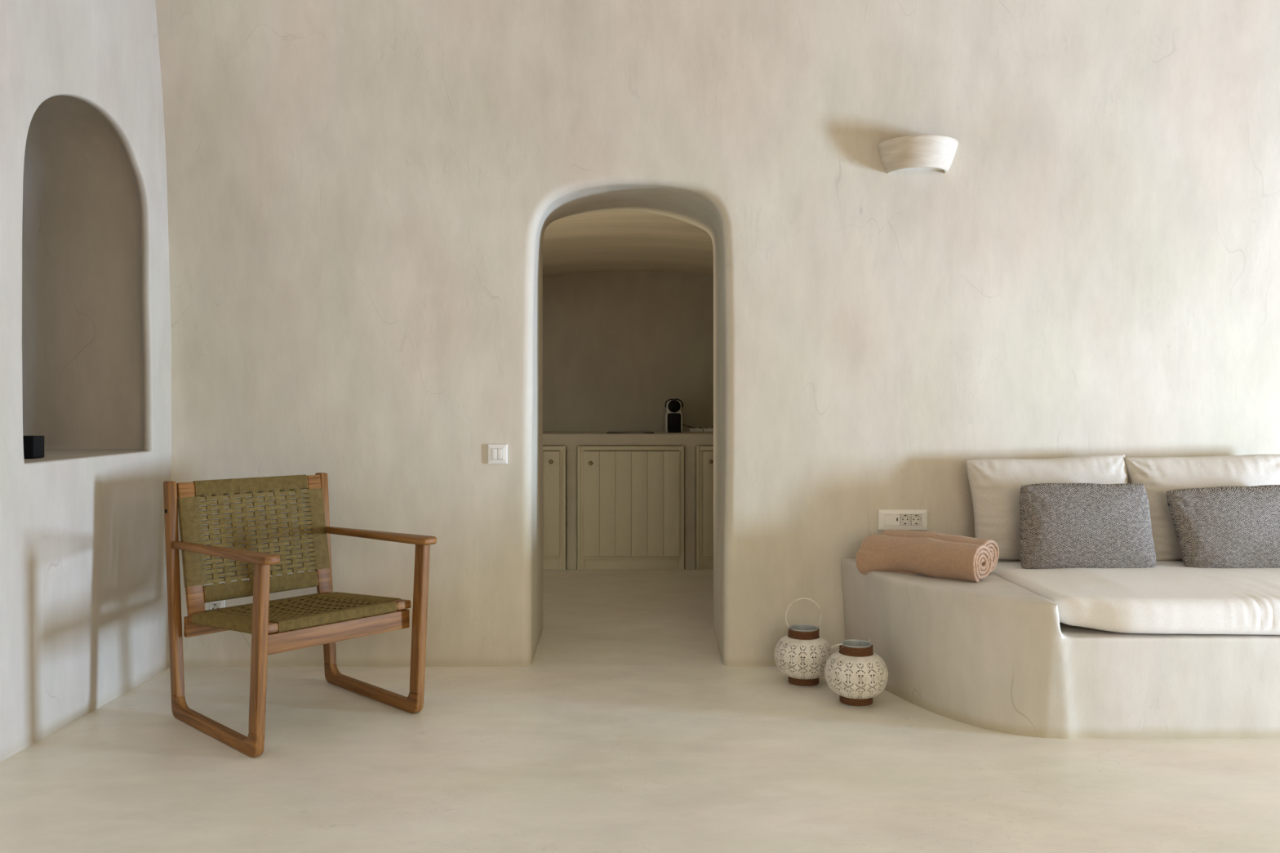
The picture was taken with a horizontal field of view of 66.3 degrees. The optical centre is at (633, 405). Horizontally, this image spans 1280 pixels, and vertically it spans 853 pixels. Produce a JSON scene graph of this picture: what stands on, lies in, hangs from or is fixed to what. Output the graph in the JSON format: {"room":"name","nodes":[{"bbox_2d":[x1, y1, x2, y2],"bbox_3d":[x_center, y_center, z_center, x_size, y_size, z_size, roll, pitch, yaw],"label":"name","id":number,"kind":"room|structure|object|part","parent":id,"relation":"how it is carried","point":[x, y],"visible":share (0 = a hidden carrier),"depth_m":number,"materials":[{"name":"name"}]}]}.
{"room":"traditional dwelling","nodes":[
{"label":"traditional dwelling","id":0,"kind":"room"},
{"bbox_2d":[0,0,171,762],"bbox_3d":[-2.582,-0.838,0.864,1.346,3.850,6.532,0,0,0],"label":"wall","id":1,"kind":"structure","parent":0,"point":[86,325],"depth_m":3.75,"materials":[{"name":"paint"}]},
{"bbox_2d":[22,435,44,458],"bbox_3d":[-2.103,0.143,3.368,0.115,0.076,0.065,0,0,0],"label":"box","id":2,"kind":"object","parent":1,"relation":"on","point":[33,446],"visible":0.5,"depth_m":3.34,"materials":[{"name":"black plastic"}]},
{"bbox_2d":[542,271,713,555],"bbox_3d":[0.000,-0.163,7.061,4.600,2.500,0.010,0,0,0],"label":"wall","id":3,"kind":"structure","parent":0,"point":[618,345],"depth_m":7.06,"materials":[{"name":"paint"}]},
{"bbox_2d":[542,210,713,277],"bbox_3d":[0.000,-0.621,5.921,4.600,0.857,2.338,0,0,0],"label":"ceiling","id":4,"kind":"structure","parent":0,"point":[608,240],"depth_m":6.03,"materials":[{"name":"paint"}]},
{"bbox_2d":[0,555,1279,852],"bbox_3d":[1.400,1.087,2.100,8.400,0.001,10.600,0,0,0],"label":"floor","id":5,"kind":"structure","parent":0,"point":[627,729],"depth_m":2.92,"materials":[{"name":"beige concrete"}]},
{"bbox_2d":[163,472,436,757],"bbox_3d":[-1.177,0.678,3.434,0.773,0.818,0.642,0,0,43],"label":"armchair","id":6,"kind":"object","parent":5,"relation":"on","point":[326,617],"visible":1,"depth_m":3.45,"materials":[{"name":"brown wood"}]},
{"bbox_3d":[-1.618,0.640,3.443,0.114,0.743,0.032,0,0,43],"label":"leg","id":7,"kind":"part","parent":6,"relation":"part of","materials":[{"name":"brown wood"}]},
{"bbox_3d":[-1.347,0.480,3.200,0.705,0.046,0.068,0,0,43],"label":"armrest","id":8,"kind":"part","parent":6,"relation":"part of","materials":[{"name":"brown wood"}]},
{"bbox_3d":[-1.396,0.508,3.637,0.115,0.467,0.549,0,0,43],"label":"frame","id":9,"kind":"part","parent":6,"relation":"part of","materials":[{"name":"green fabric"}]},
{"bbox_3d":[-1.151,0.747,3.010,0.086,0.531,0.032,0,0,43],"label":"leg","id":10,"kind":"part","parent":6,"relation":"part of","materials":[{"name":"brown wood"}]},
{"bbox_3d":[-1.170,0.721,3.427,0.549,0.076,0.554,0,0,43],"label":"woven seat","id":11,"kind":"part","parent":6,"relation":"part of","materials":[{"name":"green fabric"}]},
{"bbox_3d":[-1.169,0.720,3.427,0.547,0.069,0.549,0,0,43],"label":"seat frame","id":12,"kind":"part","parent":6,"relation":"part of","materials":[{"name":"brown wood"}]},
{"bbox_3d":[-1.219,0.640,3.873,0.114,0.743,0.032,0,0,43],"label":"leg","id":13,"kind":"part","parent":6,"relation":"part of","materials":[{"name":"brown wood"}]},
{"bbox_3d":[-0.957,0.480,3.621,0.705,0.046,0.068,0,0,43],"label":"armrest","id":14,"kind":"part","parent":6,"relation":"part of","materials":[{"name":"brown wood"}]},
{"bbox_3d":[-0.752,0.747,3.440,0.086,0.531,0.032,0,0,43],"label":"leg","id":15,"kind":"part","parent":6,"relation":"part of","materials":[{"name":"brown wood"}]},
{"bbox_2d":[542,445,565,569],"bbox_3d":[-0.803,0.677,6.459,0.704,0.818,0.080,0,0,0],"label":"base cabinet","id":16,"kind":"object","parent":5,"relation":"on","point":[553,462],"visible":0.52,"depth_m":6.45,"materials":[{"name":"beige paint"}]},
{"bbox_3d":[-0.803,1.051,6.489,0.644,0.072,0.016,0,0,0],"label":"kick panel","id":17,"kind":"part","parent":16,"relation":"part of","materials":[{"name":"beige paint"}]},
{"bbox_3d":[-0.807,0.648,6.458,0.634,0.691,0.018,0,0,0],"label":"door","id":18,"kind":"part","parent":16,"relation":"part of","materials":[{"name":"beige paint"}]},
{"bbox_2d":[542,426,713,569],"bbox_3d":[-0.022,0.620,6.766,4.425,0.943,0.582,0,0,0],"label":"countertop","id":19,"kind":"structure","parent":5,"relation":"on","point":[571,439],"depth_m":6.48,"materials":[{"name":"paint"}]},
{"bbox_2d":[606,431,653,433],"bbox_3d":[-0.024,0.184,6.725,0.316,0.006,0.410,0,0,0],"label":"cooktop","id":20,"kind":"object","parent":19,"relation":"in","point":[608,432],"visible":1,"depth_m":6.56,"materials":[{"name":"black glass"}]},
{"bbox_2d":[664,397,695,432],"bbox_3d":[0.325,0.068,6.860,0.219,0.238,0.320,0,0,0],"label":"coffee machine","id":21,"kind":"object","parent":19,"relation":"on","point":[673,415],"visible":1,"depth_m":6.77,"materials":[{"name":"grey plastic"}]},
{"bbox_3d":[0.278,-0.016,6.784,0.125,0.062,0.020,0,0,0],"label":"lever","id":22,"kind":"part","parent":21,"relation":"part of","materials":[{"name":"black plastic"}]},
{"bbox_3d":[0.278,0.119,6.777,0.093,0.128,0.010,0,0,0],"label":"panel","id":23,"kind":"part","parent":21,"relation":"part of","materials":[{"name":"black plastic"}]},
{"bbox_2d":[667,429,680,432],"bbox_3d":[0.278,0.175,6.740,0.088,0.021,0.080,0,0,0],"label":"drip tray","id":24,"kind":"object","parent":21,"relation":"on","point":[668,430],"depth_m":6.70,"materials":[{"name":"black plastic"}]},
{"bbox_3d":[0.435,0.170,6.860,0.093,0.033,0.060,0,0,0],"label":"power strip","id":25,"kind":"part","parent":19,"relation":"part of","materials":[{"name":"white plastic"}]},
{"bbox_3d":[0.435,0.174,6.860,0.093,0.026,0.060,0,0,0],"label":"casing","id":26,"kind":"part","parent":19,"relation":"part of","materials":[{"name":"white plastic"}]},
{"bbox_3d":[0.566,0.168,6.861,0.160,0.038,0.058,0,0,0],"label":"power strip","id":27,"kind":"part","parent":19,"relation":"part of","materials":[{"name":"white plastic"}]},
{"bbox_3d":[0.566,0.174,6.861,0.160,0.026,0.058,0,0,0],"label":"casing","id":28,"kind":"part","parent":19,"relation":"part of","materials":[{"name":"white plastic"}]},
{"bbox_2d":[577,445,684,569],"bbox_3d":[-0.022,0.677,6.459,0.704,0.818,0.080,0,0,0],"label":"base cabinet","id":29,"kind":"object","parent":5,"relation":"on","point":[630,504],"visible":1,"depth_m":6.45,"materials":[{"name":"beige paint"}]},
{"bbox_3d":[-0.022,1.051,6.489,0.644,0.072,0.016,0,0,0],"label":"kick panel","id":30,"kind":"part","parent":29,"relation":"part of","materials":[{"name":"beige paint"}]},
{"bbox_2d":[696,445,713,569],"bbox_3d":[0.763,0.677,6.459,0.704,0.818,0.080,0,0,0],"label":"base cabinet","id":31,"kind":"object","parent":5,"relation":"on","point":[704,460],"visible":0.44,"depth_m":6.45,"materials":[{"name":"beige paint"}]},
{"bbox_3d":[0.763,1.051,6.489,0.644,0.072,0.016,0,0,0],"label":"kick panel","id":32,"kind":"part","parent":31,"relation":"part of","materials":[{"name":"beige paint"}]},
{"bbox_3d":[0.769,0.648,6.458,0.630,0.691,0.018,0,0,0],"label":"door","id":33,"kind":"part","parent":31,"relation":"part of","materials":[{"name":"beige paint"}]},
{"bbox_2d":[774,598,832,687],"bbox_3d":[0.663,0.920,3.830,0.226,0.334,0.226,0,0,-11],"label":"candle lantern","id":34,"kind":"object","parent":5,"relation":"on","point":[804,638],"visible":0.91,"depth_m":3.76,"materials":[{"name":"white ceramic"}]},
{"bbox_3d":[0.663,0.810,3.830,0.146,0.114,0.005,0,0,-7],"label":"handle","id":35,"kind":"part","parent":34,"relation":"part of","materials":[{"name":"white metal"}]},
{"bbox_2d":[824,639,888,707],"bbox_3d":[0.811,0.973,3.577,0.226,0.229,0.226,0,0,-18],"label":"candle lantern","id":36,"kind":"object","parent":5,"relation":"on","point":[858,653],"visible":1,"depth_m":3.51,"materials":[{"name":"white ceramic"}]},
{"bbox_3d":[0.791,0.887,3.624,0.146,0.048,0.105,0,0,-23],"label":"handle","id":37,"kind":"part","parent":36,"relation":"part of","materials":[{"name":"white metal"}]},
{"bbox_2d":[840,558,1279,738],"bbox_3d":[2.627,0.872,3.626,3.532,0.478,0.936,0,0,0],"label":"bench","id":38,"kind":"object","parent":5,"relation":"on","point":[993,653],"visible":0.65,"depth_m":3.20,"materials":[{"name":"paint"}]},
{"bbox_2d":[855,534,992,582],"bbox_3d":[1.085,0.579,3.683,0.173,0.161,0.480,0,0,-45],"label":"rolled towel","id":39,"kind":"object","parent":38,"relation":"on","point":[924,556],"visible":1,"depth_m":3.62,"materials":[{"name":"beige fabric"}]},
{"bbox_2d":[881,528,999,573],"bbox_3d":[1.181,0.566,3.819,0.443,0.141,0.156,0,0,45],"label":"rolled towel","id":40,"kind":"object","parent":38,"relation":"on","point":[993,546],"visible":0.12,"depth_m":3.75,"materials":[{"name":"beige fabric"}]},
{"bbox_2d":[990,559,1279,635],"bbox_3d":[2.643,0.683,3.611,2.522,0.138,0.912,0,0,0],"label":"mattress","id":41,"kind":"object","parent":38,"relation":"on","point":[1171,597],"visible":0.7,"depth_m":3.23,"materials":[{"name":"white fabric"}]},
{"bbox_2d":[965,454,1128,559],"bbox_3d":[1.694,0.410,3.962,0.682,0.419,0.187,0,0,0],"label":"cushion","id":42,"kind":"object","parent":41,"relation":"on","point":[995,484],"visible":0.48,"depth_m":3.93,"materials":[{"name":"fabric"}]},
{"bbox_2d":[1019,483,1155,568],"bbox_3d":[1.739,0.468,3.777,0.517,0.328,0.163,0,0,0],"label":"cushion","id":43,"kind":"object","parent":41,"relation":"on","point":[1062,525],"visible":0.98,"depth_m":3.73,"materials":[{"name":"grey fabric"}]},
{"bbox_2d":[1124,453,1279,560],"bbox_3d":[2.343,0.411,3.943,0.693,0.423,0.194,0,0,0],"label":"cushion","id":44,"kind":"object","parent":41,"relation":"on","point":[1158,476],"visible":0.47,"depth_m":3.92,"materials":[{"name":"fabric"}]},
{"bbox_2d":[1166,484,1279,568],"bbox_3d":[2.332,0.472,3.778,0.521,0.326,0.163,0,0,0],"label":"cushion","id":45,"kind":"object","parent":41,"relation":"on","point":[1217,526],"visible":0.98,"depth_m":3.73,"materials":[{"name":"grey fabric"}]},
{"bbox_2d":[155,0,1279,666],"bbox_3d":[1.228,-0.413,4.324,6.346,3.000,0.902,0,0,0],"label":"wall","id":46,"kind":"structure","parent":0,"point":[363,196],"depth_m":4.06,"materials":[{"name":"paint"}]},
{"bbox_2d":[205,600,225,610],"bbox_3d":[-1.739,0.845,4.068,0.082,0.082,0.011,0,0,0],"label":"wall socket","id":47,"kind":"object","parent":46,"relation":"attached to","point":[219,604],"visible":0.48,"depth_m":4.07,"materials":[{"name":"white plastic"}]},
{"bbox_2d":[487,444,507,463],"bbox_3d":[-0.567,0.203,4.069,0.082,0.082,0.012,0,0,0],"label":"light switch","id":48,"kind":"object","parent":46,"relation":"attached to","point":[496,453],"visible":1,"depth_m":4.07,"materials":[{"name":"white plastic"}]},
{"bbox_2d":[878,509,927,530],"bbox_3d":[1.118,0.477,4.073,0.204,0.085,0.011,0,0,0],"label":"panel","id":49,"kind":"object","parent":46,"relation":"attached to","point":[893,519],"visible":1,"depth_m":4.07,"materials":[{"name":"white plastic"}]},
{"bbox_2d":[900,514,911,524],"bbox_3d":[1.128,0.475,4.073,0.043,0.043,0.008,0,0,0],"label":"socket","id":50,"kind":"object","parent":49,"relation":"attached to","point":[905,519],"depth_m":4.08,"materials":[{"name":"plastic"}]},
{"bbox_2d":[911,514,921,524],"bbox_3d":[1.173,0.475,4.073,0.043,0.043,0.008,0,0,0],"label":"socket","id":51,"kind":"object","parent":49,"relation":"attached to","point":[916,519],"depth_m":4.08,"materials":[{"name":"plastic"}]},
{"bbox_2d":[876,134,958,173],"bbox_3d":[1.163,-1.014,3.957,0.332,0.118,0.160,0,0,0],"label":"wall light","id":52,"kind":"object","parent":46,"relation":"attached to","point":[917,152],"visible":1,"depth_m":3.92,"materials":[{"name":"ceramic"}]},
{"bbox_2d":[900,167,942,169],"bbox_3d":[1.163,-0.971,3.990,0.224,0.003,0.090,0,0,0],"label":"diffuser","id":53,"kind":"object","parent":52,"relation":"attached to","point":[901,168],"depth_m":4.01,"materials":[{"name":"white plastic"}]}
]}

